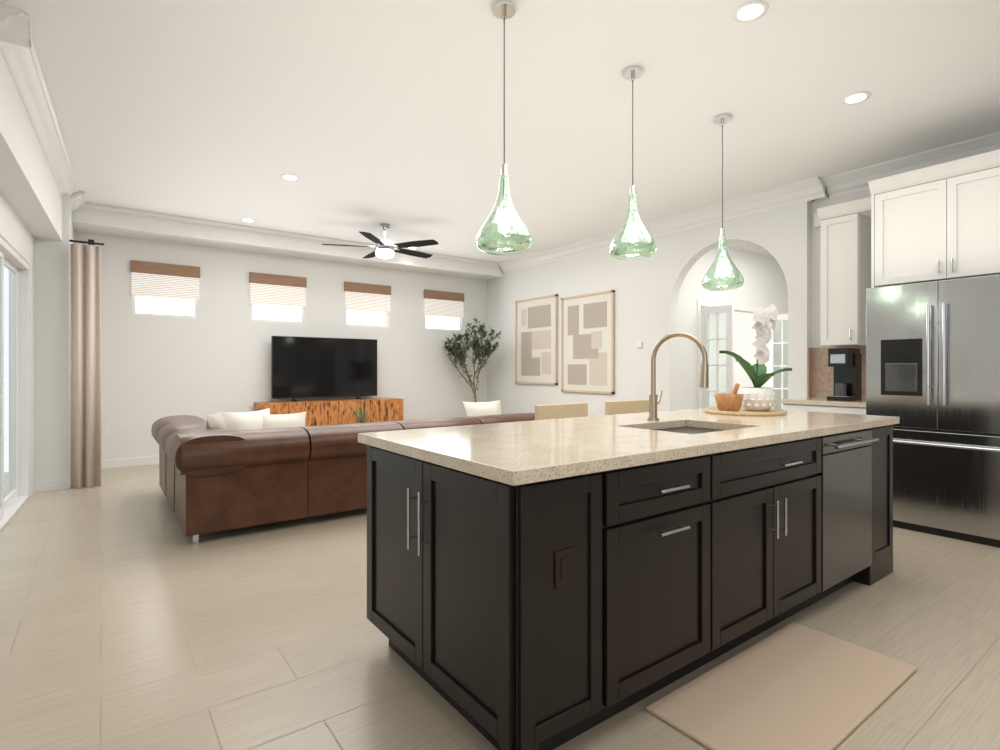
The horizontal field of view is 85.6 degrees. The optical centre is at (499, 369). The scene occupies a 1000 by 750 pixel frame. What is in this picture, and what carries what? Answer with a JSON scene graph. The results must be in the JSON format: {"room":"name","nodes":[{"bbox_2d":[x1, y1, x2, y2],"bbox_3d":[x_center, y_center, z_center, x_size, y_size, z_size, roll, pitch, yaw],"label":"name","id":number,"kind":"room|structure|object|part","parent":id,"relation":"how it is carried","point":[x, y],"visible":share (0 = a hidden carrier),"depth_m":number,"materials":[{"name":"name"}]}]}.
{"room":"kitchen","nodes":[
{"label":"kitchen","id":0,"kind":"room"},
{"bbox_2d":[0,193,33,495],"bbox_3d":[-3.756,-0.335,3.969,0.150,3.050,3.340,0,0,-34],"label":"wall","id":1,"kind":"structure","parent":0,"point":[16,235],"depth_m":4.99,"materials":[{"name":"white paint"}]},
{"bbox_2d":[0,236,29,531],"bbox_3d":[-3.667,0.102,3.860,0.116,2.177,2.834,0,0,-34],"label":"sliding door","id":2,"kind":"structure","parent":1,"relation":"in","point":[17,265],"depth_m":4.93,"materials":[{"name":"white"}]},
{"bbox_2d":[0,50,61,240],"bbox_3d":[-3.656,-1.575,4.097,0.260,0.570,3.240,0,0,-34],"label":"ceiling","id":3,"kind":"structure","parent":0,"point":[30,192],"depth_m":3.80,"materials":[{"name":"white paint"}]},
{"bbox_2d":[69,239,103,488],"bbox_3d":[-4.132,-0.064,5.402,0.276,2.483,0.086,0,0,-36],"label":"drape","id":4,"kind":"object","parent":3,"relation":"hanging from","point":[85,369],"visible":1,"depth_m":5.39,"materials":[{"name":"beige fabric"}]},
{"bbox_2d":[34,192,73,487],"bbox_3d":[-4.827,-0.335,5.876,0.270,3.050,1.310,0,0,-36],"label":"wall","id":5,"kind":"structure","parent":0,"point":[51,359],"depth_m":5.35,"materials":[{"name":"white paint"}]},
{"bbox_2d":[34,478,68,491],"bbox_3d":[-4.433,1.140,5.343,0.270,0.100,0.015,0,0,-37],"label":"baseboard","id":6,"kind":"structure","parent":5,"relation":"attached to","point":[50,485],"depth_m":5.34,"materials":[{"name":"white"}]},
{"bbox_2d":[0,4,999,273],"bbox_3d":[0.510,-1.779,3.531,6.588,0.170,10.270,0,0,-36],"label":"crown molding","id":7,"kind":"structure","parent":5,"relation":"attached to","point":[18,32],"depth_m":5.22,"materials":[{"name":"white paint"}]},
{"bbox_2d":[74,231,486,459],"bbox_3d":[-2.652,-0.335,8.207,6.300,3.050,0.150,0,0,-36],"label":"wall","id":8,"kind":"structure","parent":0,"point":[214,357],"depth_m":7.37,"materials":[{"name":"white paint"}]},
{"bbox_2d":[102,425,109,434],"bbox_3d":[-4.771,0.725,6.540,0.070,0.110,0.008,0,0,-36],"label":"outlet","id":9,"kind":"object","parent":8,"relation":"attached to","point":[105,429],"visible":1,"depth_m":6.53,"materials":[{"name":"white plastic"}]},
{"bbox_2d":[101,456,158,468],"bbox_3d":[-2.623,1.140,8.127,5.950,0.100,0.015,0,0,-37],"label":"baseboard","id":10,"kind":"structure","parent":8,"relation":"attached to","point":[125,462],"depth_m":6.67,"materials":[{"name":"white"}]},
{"bbox_2d":[132,296,197,317],"bbox_3d":[-4.300,-0.990,6.950,0.715,0.620,0.050,0,0,-36],"label":"window","id":11,"kind":"structure","parent":8,"relation":"in","point":[160,307],"depth_m":6.95,"materials":[{"name":"white glass"}]},
{"bbox_2d":[131,260,199,299],"bbox_3d":[-4.259,-1.137,6.894,0.755,0.437,0.041,0,0,-36],"label":"blind","id":12,"kind":"object","parent":8,"relation":"attached to","point":[160,280],"visible":0.94,"depth_m":6.87,"materials":[{"name":"beige fabric"}]},
{"bbox_2d":[251,304,303,323],"bbox_3d":[-3.201,-0.990,7.764,0.730,0.620,0.050,0,0,-36],"label":"window","id":13,"kind":"structure","parent":8,"relation":"in","point":[273,313],"depth_m":7.77,"materials":[{"name":"white glass"}]},
{"bbox_2d":[249,272,306,307],"bbox_3d":[-3.160,-1.137,7.708,0.770,0.437,0.041,0,0,-36],"label":"blind","id":14,"kind":"object","parent":8,"relation":"attached to","point":[276,290],"visible":0.98,"depth_m":7.69,"materials":[{"name":"beige fabric"}]},
{"bbox_2d":[345,310,387,327],"bbox_3d":[-2.118,-0.990,8.565,0.725,0.620,0.050,0,0,-36],"label":"window","id":15,"kind":"structure","parent":8,"relation":"in","point":[365,319],"depth_m":8.57,"materials":[{"name":"white glass"}]},
{"bbox_2d":[344,282,390,312],"bbox_3d":[-2.076,-1.137,8.509,0.765,0.437,0.041,0,0,-36],"label":"blind","id":16,"kind":"object","parent":8,"relation":"attached to","point":[363,297],"visible":1,"depth_m":8.48,"materials":[{"name":"beige fabric"}]},
{"bbox_2d":[425,316,460,331],"bbox_3d":[-1.000,-0.990,9.392,0.745,0.620,0.050,0,0,-36],"label":"window","id":17,"kind":"structure","parent":8,"relation":"in","point":[442,323],"depth_m":9.41,"materials":[{"name":"white glass"}]},
{"bbox_2d":[424,290,463,317],"bbox_3d":[-0.959,-1.137,9.336,0.785,0.437,0.041,0,0,-36],"label":"blind","id":18,"kind":"object","parent":8,"relation":"attached to","point":[442,304],"visible":1,"depth_m":9.31,"materials":[{"name":"beige fabric"}]},
{"bbox_2d":[72,208,502,279],"bbox_3d":[-2.479,-1.750,7.931,5.950,0.220,0.500,0,0,-36],"label":"beam","id":19,"kind":"structure","parent":0,"point":[97,222],"depth_m":7.18,"materials":[{"name":"white paint"}]},
{"bbox_2d":[0,464,999,749],"bbox_3d":[1.148,1.215,4.333,13.400,0.050,11.400,0,0,-36],"label":"floor","id":20,"kind":"structure","parent":0,"point":[132,616],"depth_m":2.37,"materials":[{"name":"tile"}]},
{"bbox_2d":[254,398,403,425],"bbox_3d":[-2.450,0.818,7.918,2.060,0.745,0.475,0,0,-36],"label":"media console","id":21,"kind":"object","parent":20,"relation":"on","point":[328,412],"visible":0.31,"depth_m":7.74,"materials":[{"name":"brown wood"}]},
{"bbox_2d":[271,336,376,401],"bbox_3d":[-2.542,-0.015,7.960,1.553,0.920,0.180,0,0,-36],"label":"tv","id":22,"kind":"object","parent":21,"relation":"on","point":[308,367],"visible":1,"depth_m":7.90,"materials":[{"name":"black"}]},
{"bbox_2d":[151,400,534,543],"bbox_3d":[-1.439,0.755,5.345,3.255,0.869,2.095,0,0,-36],"label":"sofa","id":23,"kind":"object","parent":20,"relation":"on","point":[220,470],"visible":0.69,"depth_m":4.04,"materials":[{"name":"brown leather"}]},
{"bbox_2d":[349,405,370,422],"bbox_3d":[-1.915,0.802,7.564,0.452,0.776,0.475,0,0,-36],"label":"potted plant","id":24,"kind":"object","parent":20,"relation":"on","point":[362,417],"visible":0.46,"depth_m":7.53,"materials":[{"name":"green plant"}]},
{"bbox_2d":[442,316,500,401],"bbox_3d":[-0.478,0.128,9.033,1.008,2.124,1.016,0,0,-36],"label":"tree","id":25,"kind":"object","parent":20,"relation":"on","point":[451,346],"visible":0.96,"depth_m":8.98,"materials":[{"name":"green plant"}]},
{"bbox_2d":[535,403,587,419],"bbox_3d":[0.556,0.713,3.577,0.502,0.956,0.461,0,0,-36],"label":"bar stool","id":26,"kind":"object","parent":20,"relation":"on","point":[556,411],"visible":0.12,"depth_m":3.71,"materials":[{"name":"brown wood"}]},
{"bbox_2d":[605,400,648,414],"bbox_3d":[1.107,0.713,3.985,0.502,0.956,0.461,0,0,-36],"label":"bar stool","id":27,"kind":"object","parent":20,"relation":"on","point":[625,407],"visible":0.15,"depth_m":4.12,"materials":[{"name":"brown wood"}]},
{"bbox_2d":[358,420,899,749],"bbox_3d":[0.871,0.753,2.722,2.880,0.876,1.101,0,0,-36],"label":"kitchen island","id":28,"kind":"object","parent":20,"relation":"on","point":[695,539],"depth_m":1.87,"materials":[{"name":"black wood"}]},
{"bbox_2d":[555,547,572,588],"bbox_3d":[0.191,0.590,1.608,0.070,0.110,0.007,0,0,-36],"label":"outlet","id":29,"kind":"object","parent":28,"relation":"attached to","point":[563,567],"visible":1,"depth_m":1.60,"materials":[{"name":"brown plastic"}]},
{"bbox_2d":[358,408,899,479],"bbox_3d":[0.865,0.295,2.764,2.880,0.040,1.104,0,0,-36],"label":"island countertop","id":30,"kind":"structure","parent":28,"relation":"on","point":[521,450],"depth_m":2.20,"materials":[{"name":"beige stone"}]},
{"bbox_2d":[648,332,707,420],"bbox_3d":[0.943,0.036,2.881,0.144,0.477,0.300,0,0,-36],"label":"faucet","id":31,"kind":"object","parent":30,"relation":"on","point":[654,401],"visible":1,"depth_m":2.92,"materials":[{"name":"gold metal"}]},
{"bbox_2d":[704,407,786,415],"bbox_3d":[1.558,0.263,3.442,0.480,0.023,0.480,0,0,-36],"label":"serving tray","id":32,"kind":"object","parent":30,"relation":"on","point":[742,411],"visible":0.85,"depth_m":3.28,"materials":[{"name":"brown wood"}]},
{"bbox_2d":[714,383,743,411],"bbox_3d":[1.436,0.172,3.389,0.172,0.180,0.170,0,0,-36],"label":"mortar","id":33,"kind":"object","parent":32,"relation":"on","point":[732,400],"visible":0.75,"depth_m":3.33,"materials":[{"name":"brown wood"}]},
{"bbox_2d":[719,304,791,410],"bbox_3d":[1.639,-0.083,3.462,0.391,0.690,0.310,0,0,-36],"label":"orchid","id":34,"kind":"object","parent":32,"relation":"on","point":[757,397],"visible":0.94,"depth_m":3.42,"materials":[{"name":"white plant"}]},
{"bbox_2d":[646,622,916,749],"bbox_3d":[1.080,1.182,2.012,1.070,0.016,0.480,0,0,-36],"label":"kitchen mat","id":35,"kind":"object","parent":20,"relation":"on","point":[793,686],"visible":0.98,"depth_m":1.95,"materials":[{"name":"beige"}]},
{"bbox_2d":[783,405,865,414],"bbox_3d":[3.150,0.753,4.969,0.620,0.876,0.802,0,0,-36],"label":"base cabinet","id":36,"kind":"object","parent":20,"relation":"on","point":[844,409],"depth_m":4.79,"materials":[{"name":"white"}]},
{"bbox_2d":[781,397,865,408],"bbox_3d":[3.144,0.294,4.965,0.635,0.040,0.802,0,0,-36],"label":"countertop","id":37,"kind":"structure","parent":36,"relation":"on","point":[859,404],"depth_m":4.87,"materials":[{"name":"beige stone"}]},
{"bbox_2d":[827,348,861,400],"bbox_3d":[3.130,0.040,4.910,0.282,0.470,0.180,0,0,-36],"label":"coffee maker","id":38,"kind":"object","parent":37,"relation":"on","point":[846,363],"visible":1,"depth_m":4.86,"materials":[{"name":"black plastic"}]},
{"bbox_2d":[866,274,999,547],"bbox_3d":[3.479,0.278,4.114,1.009,1.825,0.901,0,0,-36],"label":"refrigerator","id":39,"kind":"object","parent":20,"relation":"on","point":[933,365],"visible":0.92,"depth_m":3.83,"materials":[{"name":"grey metal"}]},
{"bbox_2d":[0,0,999,261],"bbox_3d":[2.060,-1.910,5.008,11.130,0.100,11.200,0,0,-36],"label":"ceiling","id":40,"kind":"structure","parent":0,"point":[358,116],"depth_m":3.77,"materials":[{"name":"white paint"}]},
{"bbox_2d":[240,218,255,221],"bbox_3d":[-3.125,-1.857,6.694,0.176,0.006,0.176,0,0,-36],"label":"recessed light","id":41,"kind":"object","parent":40,"relation":"in","point":[247,220],"visible":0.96,"depth_m":6.70,"materials":[{"name":"white plastic"}]},
{"bbox_2d":[280,174,299,180],"bbox_3d":[-2.024,-1.857,5.207,0.176,0.006,0.176,0,0,-36],"label":"recessed light","id":42,"kind":"object","parent":40,"relation":"in","point":[290,177],"visible":1,"depth_m":5.20,"materials":[{"name":"white plastic"}]},
{"bbox_2d":[322,224,437,258],"bbox_3d":[-1.484,-1.645,6.964,1.467,0.429,1.450,0,0,-36],"label":"ceiling fan","id":43,"kind":"object","parent":40,"relation":"hanging from","point":[385,248],"visible":1,"depth_m":6.83,"materials":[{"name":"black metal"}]},
{"bbox_2d":[476,0,532,255],"bbox_3d":[0.021,-1.228,2.765,0.291,1.262,0.291,0,0,-36],"label":"pendant light","id":44,"kind":"object","parent":40,"relation":"hanging from","point":[509,217],"visible":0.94,"depth_m":2.72,"materials":[{"name":"green glass"}]},
{"bbox_2d":[609,66,656,260],"bbox_3d":[0.826,-1.276,3.361,0.291,1.168,0.291,0,0,-36],"label":"pendant light","id":45,"kind":"object","parent":40,"relation":"hanging from","point":[632,73],"visible":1,"depth_m":3.32,"materials":[{"name":"green glass"}]},
{"bbox_2d":[702,114,743,290],"bbox_3d":[1.641,-1.223,3.982,0.291,1.272,0.291,0,0,-36],"label":"pendant light","id":46,"kind":"object","parent":40,"relation":"hanging from","point":[721,267],"visible":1,"depth_m":3.95,"materials":[{"name":"green glass"}]},
{"bbox_2d":[732,0,768,22],"bbox_3d":[1.298,-1.857,2.802,0.176,0.006,0.176,0,0,-36],"label":"recessed light","id":47,"kind":"object","parent":40,"relation":"in","point":[750,11],"visible":1,"depth_m":2.79,"materials":[{"name":"white"}]},
{"bbox_2d":[841,91,870,104],"bbox_3d":[2.432,-1.857,3.690,0.176,0.006,0.176,0,0,-36],"label":"recessed light","id":48,"kind":"object","parent":40,"relation":"in","point":[855,98],"visible":1,"depth_m":3.69,"materials":[{"name":"white"}]},
{"bbox_2d":[487,201,811,415],"bbox_3d":[1.421,-0.335,7.753,0.182,3.050,5.726,0,0,-36],"label":"wall","id":49,"kind":"structure","parent":0,"point":[647,290],"depth_m":7.45,"materials":[{"name":"white paint"}]},
{"bbox_3d":[0.578,-0.470,8.769,0.035,1.400,1.030,0,0,-36],"label":"framed artwork","id":50,"kind":"part","parent":49,"relation":"part of"},
{"bbox_3d":[1.259,-0.385,7.848,0.035,1.430,1.040,0,0,-36],"label":"framed artwork","id":51,"kind":"part","parent":49,"relation":"part of"},
{"bbox_2d":[637,342,641,347],"bbox_3d":[1.831,-0.330,7.089,0.021,0.080,0.080,0,0,-36],"label":"switch","id":52,"kind":"object","parent":49,"relation":"attached to","point":[639,344],"visible":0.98,"depth_m":7.08,"materials":[{"name":"white plastic"}]},
{"bbox_2d":[677,246,787,409],"bbox_3d":[3.521,-0.335,7.967,3.450,3.050,0.120,0,0,-37],"label":"wall","id":53,"kind":"structure","parent":0,"point":[764,285],"depth_m":7.70,"materials":[{"name":"white paint"}]},
{"bbox_2d":[701,304,733,407],"bbox_3d":[2.862,0.172,7.110,0.040,2.025,0.445,0,0,-36],"label":"french door","id":54,"kind":"structure","parent":53,"relation":"in","point":[729,331],"depth_m":7.10,"materials":[{"name":"white"}]},
{"bbox_2d":[697,241,774,408],"bbox_3d":[3.594,-0.337,7.877,3.459,3.054,0.120,0,0,-37],"label":"door frame","id":55,"kind":"structure","parent":53,"relation":"attached to","point":[750,247],"depth_m":7.45,"materials":[{"name":"white"}]},
{"bbox_2d":[767,314,787,408],"bbox_3d":[4.261,0.172,8.145,0.040,2.025,0.445,0,0,-36],"label":"french door","id":56,"kind":"structure","parent":53,"relation":"in","point":[770,362],"depth_m":8.19,"materials":[{"name":"white"}]},
{"bbox_2d":[812,189,870,347],"bbox_3d":[4.745,-0.335,3.464,0.150,3.050,5.124,0,0,-36],"label":"wall","id":57,"kind":"structure","parent":0,"point":[825,201],"depth_m":5.43,"materials":[{"name":"white paint"}]},
{"bbox_2d":[814,213,820,227],"bbox_3d":[3.191,-1.500,5.396,0.049,0.140,0.080,0,0,-36],"label":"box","id":58,"kind":"object","parent":57,"relation":"attached to","point":[817,222],"visible":0.56,"depth_m":5.39,"materials":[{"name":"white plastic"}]},
{"bbox_2d":[817,201,872,348],"bbox_3d":[3.249,-0.866,5.063,0.350,1.280,0.318,0,0,-36],"label":"upper cabinet","id":59,"kind":"object","parent":57,"relation":"attached to","point":[846,233],"depth_m":4.94,"materials":[{"name":"white wood"}]},
{"bbox_2d":[873,149,999,287],"bbox_3d":[3.603,-1.088,4.206,0.800,0.835,0.925,0,0,-36],"label":"upper cabinet","id":60,"kind":"object","parent":57,"relation":"attached to","point":[939,222],"depth_m":4.00,"materials":[{"name":"white wood"}]}
]}

